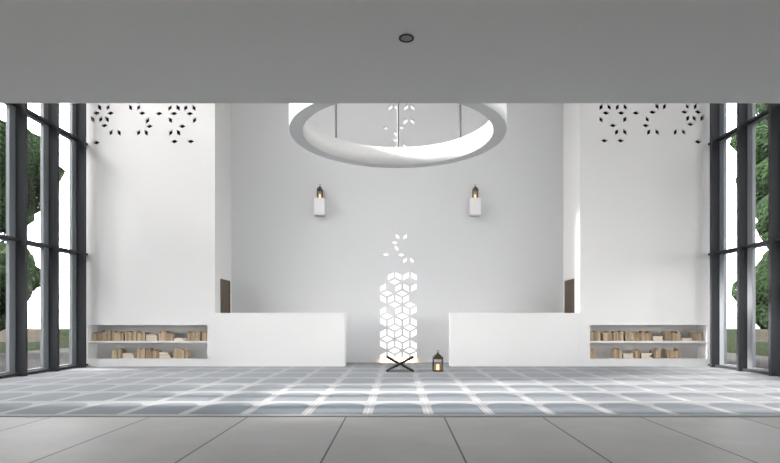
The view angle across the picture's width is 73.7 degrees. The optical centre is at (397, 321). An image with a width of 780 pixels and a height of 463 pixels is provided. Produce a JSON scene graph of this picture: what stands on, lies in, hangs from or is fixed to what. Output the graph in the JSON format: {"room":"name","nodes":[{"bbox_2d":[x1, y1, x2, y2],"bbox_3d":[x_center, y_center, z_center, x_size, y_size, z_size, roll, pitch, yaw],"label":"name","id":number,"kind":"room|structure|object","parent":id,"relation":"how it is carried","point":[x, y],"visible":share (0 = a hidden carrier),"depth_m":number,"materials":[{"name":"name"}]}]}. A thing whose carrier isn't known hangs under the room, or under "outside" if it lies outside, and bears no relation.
{"room":"mosque prayer hall","nodes":[
{"label":"mosque prayer hall","id":0,"kind":"room"},
{"bbox_2d":[0,103,87,377],"bbox_3d":[-6.930,-3.500,4.280,0.240,9.000,14.560,0,0,0],"label":"window","id":1,"kind":"structure","parent":0,"point":[17,114],"depth_m":10.31,"materials":[{"name":"black metal"}]},
{"bbox_2d":[86,103,214,365],"bbox_3d":[-5.500,-3.500,11.578,2.860,9.000,0.035,0,0,0],"label":"wall panel","id":2,"kind":"object","parent":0,"point":[150,199],"depth_m":11.56,"materials":[{"name":"white paint"}]},
{"bbox_2d":[94,105,195,144],"bbox_3d":[-5.560,-5.800,11.880,2.740,4.400,0.040,0,0,0],"label":"wall decoration","id":3,"kind":"object","parent":2,"relation":"attached to","point":[130,107],"depth_m":11.86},
{"bbox_2d":[88,325,206,358],"bbox_3d":[-5.565,0.445,11.770,2.710,0.810,0.400,0,0,0],"label":"wall niche","id":4,"kind":"object","parent":2,"relation":"in","point":[97,349],"depth_m":11.94,"materials":[{"name":"white paint"}]},
{"bbox_2d":[92,331,206,340],"bbox_3d":[-5.568,0.311,11.777,2.584,0.226,0.234,0,0,0],"label":"books","id":5,"kind":"object","parent":4,"relation":"in","point":[104,335],"visible":0.95,"depth_m":11.68,"materials":[{"name":"beige paper"}]},
{"bbox_2d":[112,348,190,358],"bbox_3d":[-5.572,0.706,11.776,1.713,0.225,0.231,0,0,0],"label":"books","id":6,"kind":"object","parent":4,"relation":"in","point":[119,353],"visible":0.99,"depth_m":11.68,"materials":[{"name":"beige paper"}]},
{"bbox_2d":[215,103,230,312],"bbox_3d":[-4.120,-3.500,12.498,0.100,9.000,1.805,0,0,0],"label":"wall","id":7,"kind":"structure","parent":0,"point":[222,110],"depth_m":12.06,"materials":[{"name":"white paint"}]},
{"bbox_2d":[220,279,229,312],"bbox_3d":[-4.035,0.005,12.225,0.070,1.990,0.630,0,0,0],"label":"wall door","id":8,"kind":"structure","parent":7,"relation":"in","point":[224,284],"depth_m":12.16,"materials":[{"name":"brown wood"}]},
{"bbox_2d":[215,313,345,365],"bbox_3d":[-2.625,0.400,11.710,2.890,1.200,0.300,0,0,0],"label":"wall","id":9,"kind":"structure","parent":0,"point":[241,339],"depth_m":11.56,"materials":[{"name":"white paint"}]},
{"bbox_2d":[0,0,779,102],"bbox_3d":[0.000,-2.475,1.235,14.600,0.350,8.470,0,0,0],"label":"ceiling","id":10,"kind":"structure","parent":0,"point":[52,51],"depth_m":4.41,"materials":[{"name":"white paint"}]},
{"bbox_2d":[399,34,413,42],"bbox_3d":[0.068,-2.297,4.210,0.124,0.006,0.124,0,0,0],"label":"recessed light","id":11,"kind":"object","parent":10,"relation":"in","point":[406,38],"visible":1,"depth_m":4.21,"materials":[{"name":"grey metal"}]},
{"bbox_2d":[0,362,779,416],"bbox_3d":[0.000,0.993,9.082,13.960,0.012,7.225,0,0,0],"label":"carpet","id":12,"kind":"structure","parent":0,"point":[355,389],"depth_m":7.49,"materials":[{"name":"grey carpet"}]},
{"bbox_2d":[386,356,413,371],"bbox_3d":[0.040,0.834,10.450,0.557,0.306,0.300,0,0,0],"label":"book stand","id":13,"kind":"object","parent":12,"relation":"on","point":[398,363],"visible":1,"depth_m":10.30,"materials":[{"name":"black wood"}]},
{"bbox_2d":[432,350,442,371],"bbox_3d":[0.800,0.776,10.450,0.216,0.421,0.216,0,0,0],"label":"lantern","id":14,"kind":"object","parent":12,"relation":"on","point":[436,356],"visible":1,"depth_m":10.36,"materials":[{"name":"brown metal"}]},
{"bbox_2d":[0,417,779,462],"bbox_3d":[0.000,1.075,5.150,14.800,0.150,16.900,0,0,0],"label":"tiles","id":15,"kind":"structure","parent":0,"point":[22,439],"depth_m":4.41,"materials":[{"name":"grey tile"}]},
{"bbox_2d":[231,103,562,361],"bbox_3d":[-0.015,-3.500,12.760,8.310,9.000,0.120,0,0,0],"label":"wall","id":16,"kind":"structure","parent":0,"point":[286,258],"depth_m":12.70,"materials":[{"name":"white paint"}]},
{"bbox_2d":[314,198,325,215],"bbox_3d":[-1.890,-2.785,12.600,0.250,0.410,0.200,0,0,0],"label":"sconce","id":17,"kind":"object","parent":16,"relation":"attached to","point":[319,203],"visible":1,"depth_m":12.50,"materials":[{"name":"white"}]},
{"bbox_2d":[317,184,322,197],"bbox_3d":[-1.890,-3.154,12.594,0.140,0.367,0.140,0,0,0],"label":"lantern","id":18,"kind":"object","parent":17,"relation":"on","point":[319,188],"visible":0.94,"depth_m":12.58,"materials":[{"name":"brown metal"}]},
{"bbox_2d":[470,198,480,215],"bbox_3d":[1.870,-2.785,12.600,0.250,0.410,0.200,0,0,0],"label":"sconce","id":19,"kind":"object","parent":16,"relation":"attached to","point":[475,203],"visible":1,"depth_m":12.50,"materials":[{"name":"white"}]},
{"bbox_2d":[472,184,477,197],"bbox_3d":[1.870,-3.154,12.594,0.140,0.367,0.140,0,0,0],"label":"lantern","id":20,"kind":"object","parent":19,"relation":"on","point":[475,188],"visible":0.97,"depth_m":12.59,"materials":[{"name":"brown metal"}]},
{"bbox_2d":[380,106,416,359],"bbox_3d":[0.000,-3.500,13.175,1.800,9.000,0.050,0,0,0],"label":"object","id":21,"kind":"object","parent":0,"point":[405,276],"visible":0.02,"depth_m":13.15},
{"bbox_2d":[449,313,579,365],"bbox_3d":[2.600,0.400,11.710,2.880,1.200,0.300,0,0,0],"label":"wall","id":22,"kind":"structure","parent":0,"point":[475,339],"depth_m":11.56,"materials":[{"name":"white paint"}]},
{"bbox_2d":[563,103,578,312],"bbox_3d":[4.090,-3.500,12.498,0.100,9.000,1.805,0,0,0],"label":"wall","id":23,"kind":"structure","parent":0,"point":[570,110],"depth_m":12.11,"materials":[{"name":"white paint"}]},
{"bbox_2d":[564,279,573,312],"bbox_3d":[4.005,0.005,12.225,0.070,1.990,0.630,0,0,0],"label":"wall door","id":24,"kind":"structure","parent":23,"relation":"in","point":[568,284],"depth_m":12.21,"materials":[{"name":"brown wood"}]},
{"bbox_2d":[579,103,709,365],"bbox_3d":[5.485,-3.500,11.578,2.890,9.000,0.035,0,0,0],"label":"wall panel","id":25,"kind":"object","parent":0,"point":[644,199],"depth_m":11.56,"materials":[{"name":"white paint"}]},
{"bbox_2d":[590,325,706,358],"bbox_3d":[5.570,0.445,11.770,2.660,0.810,0.400,0,0,0],"label":"wall niche","id":26,"kind":"object","parent":25,"relation":"in","point":[689,349],"depth_m":11.94,"materials":[{"name":"white paint"}]},
{"bbox_2d":[590,348,680,358],"bbox_3d":[5.328,0.705,11.774,2.057,0.227,0.227,0,0,0],"label":"books","id":27,"kind":"object","parent":26,"relation":"in","point":[675,353],"visible":0.98,"depth_m":11.67,"materials":[{"name":"beige paper"}]},
{"bbox_2d":[590,331,701,340],"bbox_3d":[5.560,0.309,11.778,2.519,0.229,0.236,0,0,0],"label":"books","id":28,"kind":"object","parent":26,"relation":"in","point":[595,335],"visible":0.98,"depth_m":11.68,"materials":[{"name":"beige paper"}]},
{"bbox_2d":[599,104,701,143],"bbox_3d":[5.545,-5.800,11.880,2.770,4.400,0.040,0,0,0],"label":"wall decoration","id":29,"kind":"object","parent":25,"relation":"attached to","point":[664,106],"depth_m":11.86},
{"bbox_2d":[708,103,779,375],"bbox_3d":[6.930,-3.500,4.280,0.240,9.000,14.560,0,0,0],"label":"window","id":30,"kind":"structure","parent":0,"point":[747,119],"depth_m":10.40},
{"bbox_3d":[0.000,-8.100,5.150,14.800,0.200,16.900,0,0,0],"label":"ceiling","id":31,"kind":"structure","parent":0,"visible":0},
{"bbox_2d":[289,103,506,167],"bbox_3d":[0.000,-5.515,8.500,3.480,4.970,3.480,0,0,0],"label":"ring chandelier","id":32,"kind":"object","parent":31,"relation":"hanging from","point":[303,133],"visible":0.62,"depth_m":9.46,"materials":[{"name":"white"}]},
{"label":"outside","id":33,"kind":"structure","parent":0,"visible":0},
{"bbox_2d":[0,329,767,355],"bbox_3d":[0.000,1.280,25.000,160.000,0.240,130.000,0,0,0],"label":"ground","id":34,"kind":"structure","parent":33,"point":[761,347],"depth_m":26.81,"materials":[{"name":"green plant"}]},
{"bbox_2d":[0,266,32,330],"bbox_3d":[-12.649,-0.604,15.156,3.635,3.582,3.522,0,0,0],"label":"tree","id":35,"kind":"object","parent":34,"relation":"on","point":[2,268],"visible":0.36,"depth_m":14.87,"materials":[{"name":"green plant"}]},
{"bbox_2d":[0,199,34,232],"bbox_3d":[-20.648,-4.333,24.104,6.236,11.016,5.368,0,0,-33],"label":"tree","id":36,"kind":"object","parent":34,"relation":"on","point":[31,219],"visible":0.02,"depth_m":26.32,"materials":[{"name":"green plant"}]},
{"bbox_2d":[0,242,35,281],"bbox_3d":[-38.176,-3.249,50.331,5.101,8.833,4.406,0,0,-39],"label":"tree","id":37,"kind":"object","parent":34,"relation":"on","point":[3,244],"visible":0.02,"depth_m":51.03,"materials":[{"name":"green plant"}]},
{"bbox_2d":[0,247,38,329],"bbox_3d":[-33.201,-2.699,43.884,4.603,7.746,4.162,0,0,0],"label":"tree","id":38,"kind":"object","parent":34,"relation":"on","point":[32,271],"visible":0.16,"depth_m":44.14,"materials":[{"name":"green plant"}]},
{"bbox_2d":[0,330,39,341],"bbox_3d":[-40.250,0.805,30.175,39.500,0.710,0.350,0,0,0],"label":"wall","id":39,"kind":"structure","parent":34,"relation":"on","point":[33,335],"depth_m":30.00,"materials":[{"name":"beige stone"}]},
{"bbox_2d":[0,119,65,242],"bbox_3d":[-15.566,-3.322,18.998,5.839,8.977,5.678,0,0,0],"label":"tree","id":40,"kind":"object","parent":34,"relation":"on","point":[33,139],"visible":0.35,"depth_m":18.61,"materials":[{"name":"green plant"}]},
{"bbox_2d":[32,265,39,291],"bbox_3d":[-47.072,-3.345,64.022,5.751,9.022,5.335,0,0,0],"label":"tree","id":41,"kind":"object","parent":34,"relation":"on","point":[36,284],"visible":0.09,"depth_m":64.67,"materials":[{"name":"green plant"}]},
{"bbox_2d":[729,121,767,203],"bbox_3d":[15.471,-3.274,18.899,6.009,8.878,5.111,0,0,-40],"label":"tree","id":42,"kind":"object","parent":34,"relation":"on","point":[761,128],"visible":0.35,"depth_m":18.43,"materials":[{"name":"green plant"}]},
{"bbox_2d":[731,251,767,329],"bbox_3d":[11.806,-0.636,15.100,3.593,3.645,3.427,0,0,-42],"label":"tree","id":43,"kind":"object","parent":34,"relation":"on","point":[762,265],"visible":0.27,"depth_m":14.98,"materials":[{"name":"green plant"}]},
{"bbox_2d":[756,195,767,248],"bbox_3d":[13.490,-1.710,16.825,3.209,5.761,3.185,0,0,21],"label":"tree","id":44,"kind":"object","parent":34,"relation":"on","point":[762,205],"visible":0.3,"depth_m":17.34,"materials":[{"name":"green plant"}]},
{"bbox_2d":[756,330,767,341],"bbox_3d":[40.250,0.805,30.175,39.500,0.710,0.350,0,0,0],"label":"wall","id":45,"kind":"structure","parent":34,"relation":"on","point":[761,335],"depth_m":30.00,"materials":[{"name":"beige stone"}]},
{"bbox_2d":[756,103,767,125],"bbox_3d":[12.489,-3.523,12.602,5.966,9.392,5.724,0,0,0],"label":"tree","id":46,"kind":"object","parent":34,"relation":"on","point":[760,107],"visible":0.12,"depth_m":14.36,"materials":[{"name":"green plant"}]},
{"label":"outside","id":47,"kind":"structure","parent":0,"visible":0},
{"bbox_2d":[0,348,68,372],"bbox_3d":[-10.200,1.090,15.000,5.600,0.140,50.000,0,0,0],"label":"paving","id":48,"kind":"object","parent":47,"point":[33,356],"visible":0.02,"depth_m":14.14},
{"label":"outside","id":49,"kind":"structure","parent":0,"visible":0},
{"bbox_2d":[727,353,767,368],"bbox_3d":[9.200,1.090,15.000,3.600,0.140,50.000,0,0,0],"label":"paving","id":50,"kind":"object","parent":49,"point":[761,361],"visible":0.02,"depth_m":13.78,"materials":[{"name":"grey concrete"}]}
]}

